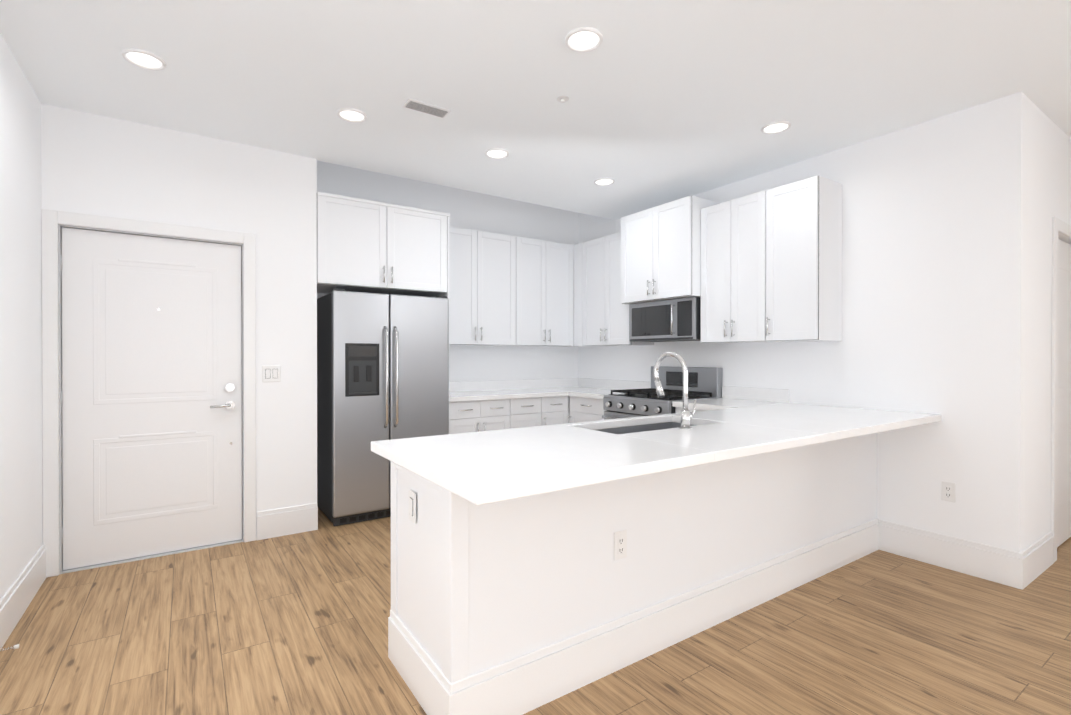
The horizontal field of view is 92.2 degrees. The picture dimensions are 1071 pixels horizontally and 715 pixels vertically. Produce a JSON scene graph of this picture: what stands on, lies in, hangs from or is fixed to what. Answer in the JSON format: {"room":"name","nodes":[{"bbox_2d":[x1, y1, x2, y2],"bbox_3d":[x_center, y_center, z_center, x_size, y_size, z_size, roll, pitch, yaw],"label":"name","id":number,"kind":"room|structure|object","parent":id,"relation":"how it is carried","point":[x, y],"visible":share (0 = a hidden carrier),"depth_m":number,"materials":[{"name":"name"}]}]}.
{"room":"kitchen","nodes":[
{"label":"kitchen","id":0,"kind":"room"},
{"bbox_2d":[0,33,42,599],"bbox_3d":[-0.628,-0.085,-0.429,0.150,2.720,8.360,0,0,-34],"label":"wall","id":1,"kind":"structure","parent":0,"point":[21,521],"depth_m":2.56,"materials":[{"name":"paint"}]},
{"bbox_2d":[0,644,18,651],"bbox_3d":[-2.200,1.206,2.136,0.085,0.024,0.024,0,0,-34],"label":"door stop","id":2,"kind":"object","parent":1,"relation":"attached to","point":[16,646],"visible":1,"depth_m":2.15,"materials":[{"name":"silver metal"}]},
{"bbox_2d":[0,544,45,648],"bbox_3d":[-0.515,1.177,-0.441,0.016,0.195,8.204,0,0,-34],"label":"baseboard","id":3,"kind":"structure","parent":1,"relation":"attached to","point":[18,596],"depth_m":2.52,"materials":[{"name":"paint"}]},
{"bbox_2d":[41,104,316,539],"bbox_3d":[-2.258,-0.102,3.431,1.480,2.720,0.140,0,0,-34],"label":"wall","id":4,"kind":"structure","parent":0,"point":[95,164],"depth_m":3.57,"materials":[{"name":"paint"}]},
{"bbox_2d":[41,209,255,577],"bbox_3d":[-2.415,0.201,3.310,1.081,2.115,0.146,0,0,-34],"label":"door frame","id":5,"kind":"structure","parent":4,"relation":"attached to","point":[53,222],"depth_m":3.04,"materials":[{"name":"paint"}]},
{"bbox_2d":[61,227,241,569],"bbox_3d":[-2.401,0.238,3.278,0.930,2.018,0.106,0,0,-34],"label":"entry door","id":6,"kind":"structure","parent":4,"relation":"in","point":[151,399],"depth_m":3.26,"materials":[{"name":"paint"}]},
{"bbox_2d":[262,365,280,381],"bbox_3d":[-1.852,0.107,3.617,0.116,0.115,0.009,0,0,-34],"label":"light switch","id":7,"kind":"object","parent":4,"relation":"attached to","point":[271,373],"visible":1,"depth_m":3.62,"materials":[{"name":"white plastic"}]},
{"bbox_2d":[257,503,317,539],"bbox_3d":[-1.765,1.160,3.676,0.395,0.195,0.016,0,0,-34],"label":"baseboard","id":8,"kind":"structure","parent":4,"relation":"attached to","point":[272,523],"depth_m":3.67,"materials":[{"name":"paint"}]},
{"bbox_2d":[317,161,577,381],"bbox_3d":[-0.723,-0.260,5.256,3.110,3.020,0.120,0,0,-34],"label":"wall","id":9,"kind":"structure","parent":0,"point":[466,209],"depth_m":5.32,"materials":[{"name":"paint"}]},
{"bbox_2d":[450,226,521,345],"bbox_3d":[-0.620,-0.674,5.051,0.932,1.090,0.328,0,0,-34],"label":"upper cabinet","id":10,"kind":"object","parent":9,"relation":"attached to","point":[506,290],"depth_m":4.95,"materials":[{"name":"paint"}]},
{"bbox_2d":[522,238,572,346],"bbox_3d":[-0.009,-0.676,5.465,0.792,1.090,0.328,0,0,-34],"label":"upper cabinet","id":11,"kind":"object","parent":9,"relation":"attached to","point":[547,267],"depth_m":5.35,"materials":[{"name":"paint"}]},
{"bbox_2d":[0,506,1070,714],"bbox_3d":[2.368,1.294,1.993,7.820,0.060,9.000,0,0,-34],"label":"floor","id":12,"kind":"structure","parent":0,"point":[295,624],"depth_m":2.27,"materials":[{"name":"brown wood"}]},
{"bbox_2d":[317,288,448,525],"bbox_3d":[-1.282,0.364,4.319,0.926,1.770,0.747,0,0,-34],"label":"refrigerator","id":13,"kind":"object","parent":12,"relation":"on","point":[382,366],"visible":0.92,"depth_m":3.99,"materials":[{"name":"silver metal"}]},
{"bbox_2d":[317,192,449,433],"bbox_3d":[-1.341,0.014,4.344,1.058,2.480,0.694,0,0,-34],"label":"cabinet","id":14,"kind":"object","parent":12,"relation":"on","point":[367,246],"visible":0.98,"depth_m":4.07,"materials":[{"name":"paint"}]},
{"bbox_2d":[450,399,513,433],"bbox_3d":[-0.665,0.812,4.856,0.628,0.880,0.610,0,0,-34],"label":"base cabinet","id":15,"kind":"object","parent":12,"relation":"on","point":[478,416],"depth_m":4.60,"materials":[{"name":"paint"}]},
{"bbox_2d":[450,378,565,401],"bbox_3d":[-0.115,0.301,5.199,1.926,0.140,0.656,0,0,-34],"label":"countertop","id":16,"kind":"structure","parent":15,"relation":"on","point":[460,391],"depth_m":5.19,"materials":[{"name":"white stone"}]},
{"bbox_2d":[514,397,549,427],"bbox_3d":[-0.260,0.811,5.131,0.472,0.880,0.610,0,0,-34],"label":"base cabinet","id":17,"kind":"object","parent":12,"relation":"on","point":[528,412],"depth_m":4.91,"materials":[{"name":"paint"}]},
{"bbox_2d":[550,396,569,424],"bbox_3d":[0.021,0.810,5.321,0.330,0.880,0.610,0,0,-34],"label":"base cabinet","id":18,"kind":"object","parent":12,"relation":"on","point":[559,405],"depth_m":5.10,"materials":[{"name":"paint"}]},
{"bbox_2d":[568,396,605,422],"bbox_3d":[0.753,0.811,5.094,0.610,0.880,0.579,0,0,-34],"label":"base cabinet","id":19,"kind":"object","parent":12,"relation":"on","point":[583,409],"depth_m":4.95,"materials":[{"name":"paint"}]},
{"bbox_2d":[566,378,650,398],"bbox_3d":[0.741,0.301,5.059,0.666,0.140,0.537,0,0,-34],"label":"countertop","id":20,"kind":"structure","parent":19,"relation":"on","point":[578,387],"depth_m":5.42,"materials":[{"name":"white stone"}]},
{"bbox_2d":[388,433,878,714],"bbox_3d":[0.814,0.821,2.803,3.079,0.880,0.648,0,0,-34],"label":"base cabinet","id":21,"kind":"object","parent":12,"relation":"on","point":[520,606],"visible":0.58,"depth_m":2.07,"materials":[{"name":"paint"}]},
{"bbox_2d":[409,490,415,523],"bbox_3d":[-0.471,0.565,1.963,0.009,0.115,0.070,0,0,-34],"label":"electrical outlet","id":22,"kind":"object","parent":21,"relation":"attached to","point":[412,506],"visible":0.98,"depth_m":1.95,"materials":[{"name":"white plastic"}]},
{"bbox_2d":[614,529,626,560],"bbox_3d":[0.348,0.764,2.110,0.070,0.115,0.008,0,0,-34],"label":"outlet","id":23,"kind":"object","parent":21,"relation":"attached to","point":[620,544],"visible":1,"depth_m":2.11,"materials":[{"name":"white plastic"}]},
{"bbox_2d":[371,403,940,504],"bbox_3d":[0.887,0.362,2.627,3.153,0.040,0.947,0,0,-34],"label":"countertop","id":24,"kind":"structure","parent":21,"relation":"on","point":[483,467],"depth_m":2.04,"materials":[{"name":"white stone"}]},
{"bbox_2d":[596,422,695,433],"bbox_3d":[0.593,0.541,2.702,0.804,0.320,0.394,0,0,-34],"label":"sink","id":25,"kind":"object","parent":24,"relation":"in","point":[641,428],"visible":0.04,"depth_m":2.94,"materials":[{"name":"silver metal"}]},
{"bbox_2d":[654,351,696,429],"bbox_3d":[0.700,0.153,2.586,0.113,0.377,0.234,0,0,-34],"label":"faucet","id":26,"kind":"object","parent":24,"relation":"on","point":[686,415],"visible":1,"depth_m":2.50,"materials":[{"name":"silver metal"}]},
{"bbox_2d":[601,366,722,419],"bbox_3d":[1.078,0.666,4.499,0.737,1.175,0.756,0,0,-34],"label":"range","id":27,"kind":"object","parent":12,"relation":"on","point":[704,382],"visible":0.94,"depth_m":4.43,"materials":[{"name":"silver metal"}]},
{"bbox_2d":[675,407,706,412],"bbox_3d":[1.511,0.816,3.975,0.610,0.880,0.583,0,0,-34],"label":"base cabinet","id":28,"kind":"object","parent":12,"relation":"on","point":[677,409],"depth_m":3.99,"materials":[{"name":"paint"}]},
{"bbox_2d":[672,386,789,409],"bbox_3d":[1.498,0.306,3.965,0.640,0.140,0.583,0,0,-34],"label":"countertop","id":29,"kind":"structure","parent":28,"relation":"on","point":[732,396],"depth_m":4.01,"materials":[{"name":"white stone"}]},
{"bbox_2d":[0,0,1070,230],"bbox_3d":[2.368,-1.645,1.980,7.820,0.380,9.000,0,0,-34],"label":"ceiling","id":30,"kind":"structure","parent":0,"point":[670,101],"depth_m":2.68,"materials":[{"name":"paint"}]},
{"bbox_2d":[121,48,166,70],"bbox_3d":[-1.902,-1.454,2.507,0.176,0.020,0.176,0,0,-34],"label":"recessed light","id":31,"kind":"object","parent":30,"relation":"in","point":[144,59],"visible":1,"depth_m":2.50,"materials":[{"name":"paint"}]},
{"bbox_2d":[336,108,366,122],"bbox_3d":[-1.099,-1.456,3.087,0.176,0.020,0.176,0,0,-34],"label":"recessed light","id":32,"kind":"object","parent":30,"relation":"in","point":[352,115],"visible":1,"depth_m":3.08,"materials":[{"name":"paint"}]},
{"bbox_2d":[402,98,450,117],"bbox_3d":[-0.633,-1.454,3.005,0.260,0.010,0.110,0,0,-34],"label":"ceiling vent","id":33,"kind":"object","parent":30,"relation":"in","point":[422,107],"visible":1,"depth_m":2.99,"materials":[{"name":"metal"}]},
{"bbox_2d":[485,148,508,158],"bbox_3d":[-0.274,-1.459,3.670,0.176,0.020,0.176,0,0,-34],"label":"recessed light","id":34,"kind":"object","parent":30,"relation":"in","point":[496,153],"visible":0.98,"depth_m":3.67,"materials":[{"name":"paint"}]},
{"bbox_2d":[557,96,568,102],"bbox_3d":[0.153,-1.449,2.897,0.070,0.020,0.070,0,0,-34],"label":"sprinkler","id":35,"kind":"object","parent":30,"relation":"attached to","point":[562,99],"visible":1,"depth_m":2.89,"materials":[{"name":"paint"}]},
{"bbox_2d":[565,27,602,51],"bbox_3d":[0.221,-1.453,2.351,0.176,0.020,0.176,0,0,-34],"label":"recessed light","id":36,"kind":"object","parent":30,"relation":"in","point":[584,39],"visible":1,"depth_m":2.35,"materials":[{"name":"paint"}]},
{"bbox_2d":[593,178,614,185],"bbox_3d":[0.567,-1.461,4.264,0.176,0.020,0.176,0,0,-34],"label":"recessed light","id":37,"kind":"object","parent":30,"relation":"in","point":[604,181],"visible":1,"depth_m":4.26,"materials":[{"name":"paint"}]},
{"bbox_2d":[761,121,790,133],"bbox_3d":[1.518,-1.457,3.254,0.176,0.020,0.176,0,0,-34],"label":"recessed light","id":38,"kind":"object","parent":30,"relation":"in","point":[776,127],"visible":1,"depth_m":3.25,"materials":[{"name":"paint"}]},
{"bbox_2d":[578,92,1027,552],"bbox_3d":[1.628,-0.256,4.451,0.120,3.020,3.850,0,0,-34],"label":"wall","id":39,"kind":"structure","parent":0,"point":[934,259],"depth_m":3.17,"materials":[{"name":"paint"}]},
{"bbox_2d":[582,233,653,346],"bbox_3d":[0.827,-0.675,5.229,0.328,1.090,0.700,0,0,-34],"label":"upper cabinet","id":40,"kind":"object","parent":39,"relation":"attached to","point":[605,322],"depth_m":5.17,"materials":[{"name":"paint"}]},
{"bbox_2d":[618,195,713,303],"bbox_3d":[1.198,-0.907,4.573,0.448,0.800,0.800,0,0,-34],"label":"upper cabinet","id":41,"kind":"object","parent":39,"relation":"attached to","point":[660,247],"depth_m":4.37,"materials":[{"name":"paint"}]},
{"bbox_2d":[629,297,700,341],"bbox_3d":[1.217,-0.330,4.589,0.402,0.346,0.756,0,0,-34],"label":"microwave","id":42,"kind":"object","parent":41,"relation":"attached to","point":[672,320],"visible":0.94,"depth_m":4.44,"materials":[{"name":"silver metal"}]},
{"bbox_2d":[698,194,753,343],"bbox_3d":[1.650,-0.669,4.015,0.328,1.090,0.632,0,0,-34],"label":"upper cabinet","id":43,"kind":"object","parent":39,"relation":"attached to","point":[727,298],"depth_m":3.97,"materials":[{"name":"paint"}]},
{"bbox_2d":[754,176,841,342],"bbox_3d":[1.878,-0.668,3.678,0.328,1.090,0.432,0,0,-34],"label":"upper cabinet","id":44,"kind":"object","parent":39,"relation":"attached to","point":[763,266],"depth_m":3.55,"materials":[{"name":"paint"}]},
{"bbox_2d":[941,481,955,501],"bbox_3d":[2.476,0.800,3.091,0.008,0.115,0.070,0,0,-34],"label":"outlet","id":45,"kind":"object","parent":39,"relation":"attached to","point":[948,491],"visible":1,"depth_m":3.09,"materials":[{"name":"white plastic"}]},
{"bbox_2d":[879,520,1023,589],"bbox_3d":[2.463,1.162,3.104,0.016,0.195,0.706,0,0,-34],"label":"baseboard","id":46,"kind":"structure","parent":39,"relation":"attached to","point":[993,564],"depth_m":3.06,"materials":[{"name":"paint"}]},
{"bbox_2d":[1026,98,1070,547],"bbox_3d":[3.999,-0.103,3.805,3.080,2.720,0.120,0,0,-34],"label":"wall","id":47,"kind":"structure","parent":0,"point":[1049,168],"depth_m":3.05,"materials":[{"name":"paint"}]},
{"bbox_2d":[1021,531,1053,587],"bbox_3d":[2.919,1.163,2.997,0.620,0.195,0.016,0,0,-34],"label":"baseboard","id":48,"kind":"structure","parent":47,"relation":"attached to","point":[1038,557],"depth_m":2.98,"materials":[{"name":"paint"}]},
{"bbox_2d":[1051,217,1070,561],"bbox_3d":[3.640,0.193,3.481,1.100,2.130,0.016,0,0,-34],"label":"door frame","id":49,"kind":"structure","parent":47,"relation":"attached to","point":[1061,226],"depth_m":3.17,"materials":[{"name":"paint"}]},
{"bbox_2d":[1057,239,1070,546],"bbox_3d":[3.608,0.229,3.528,0.930,2.033,0.043,0,0,-34],"label":"hall door","id":50,"kind":"structure","parent":47,"relation":"in","point":[1064,415],"depth_m":3.47,"materials":[{"name":"paint"}]}
]}

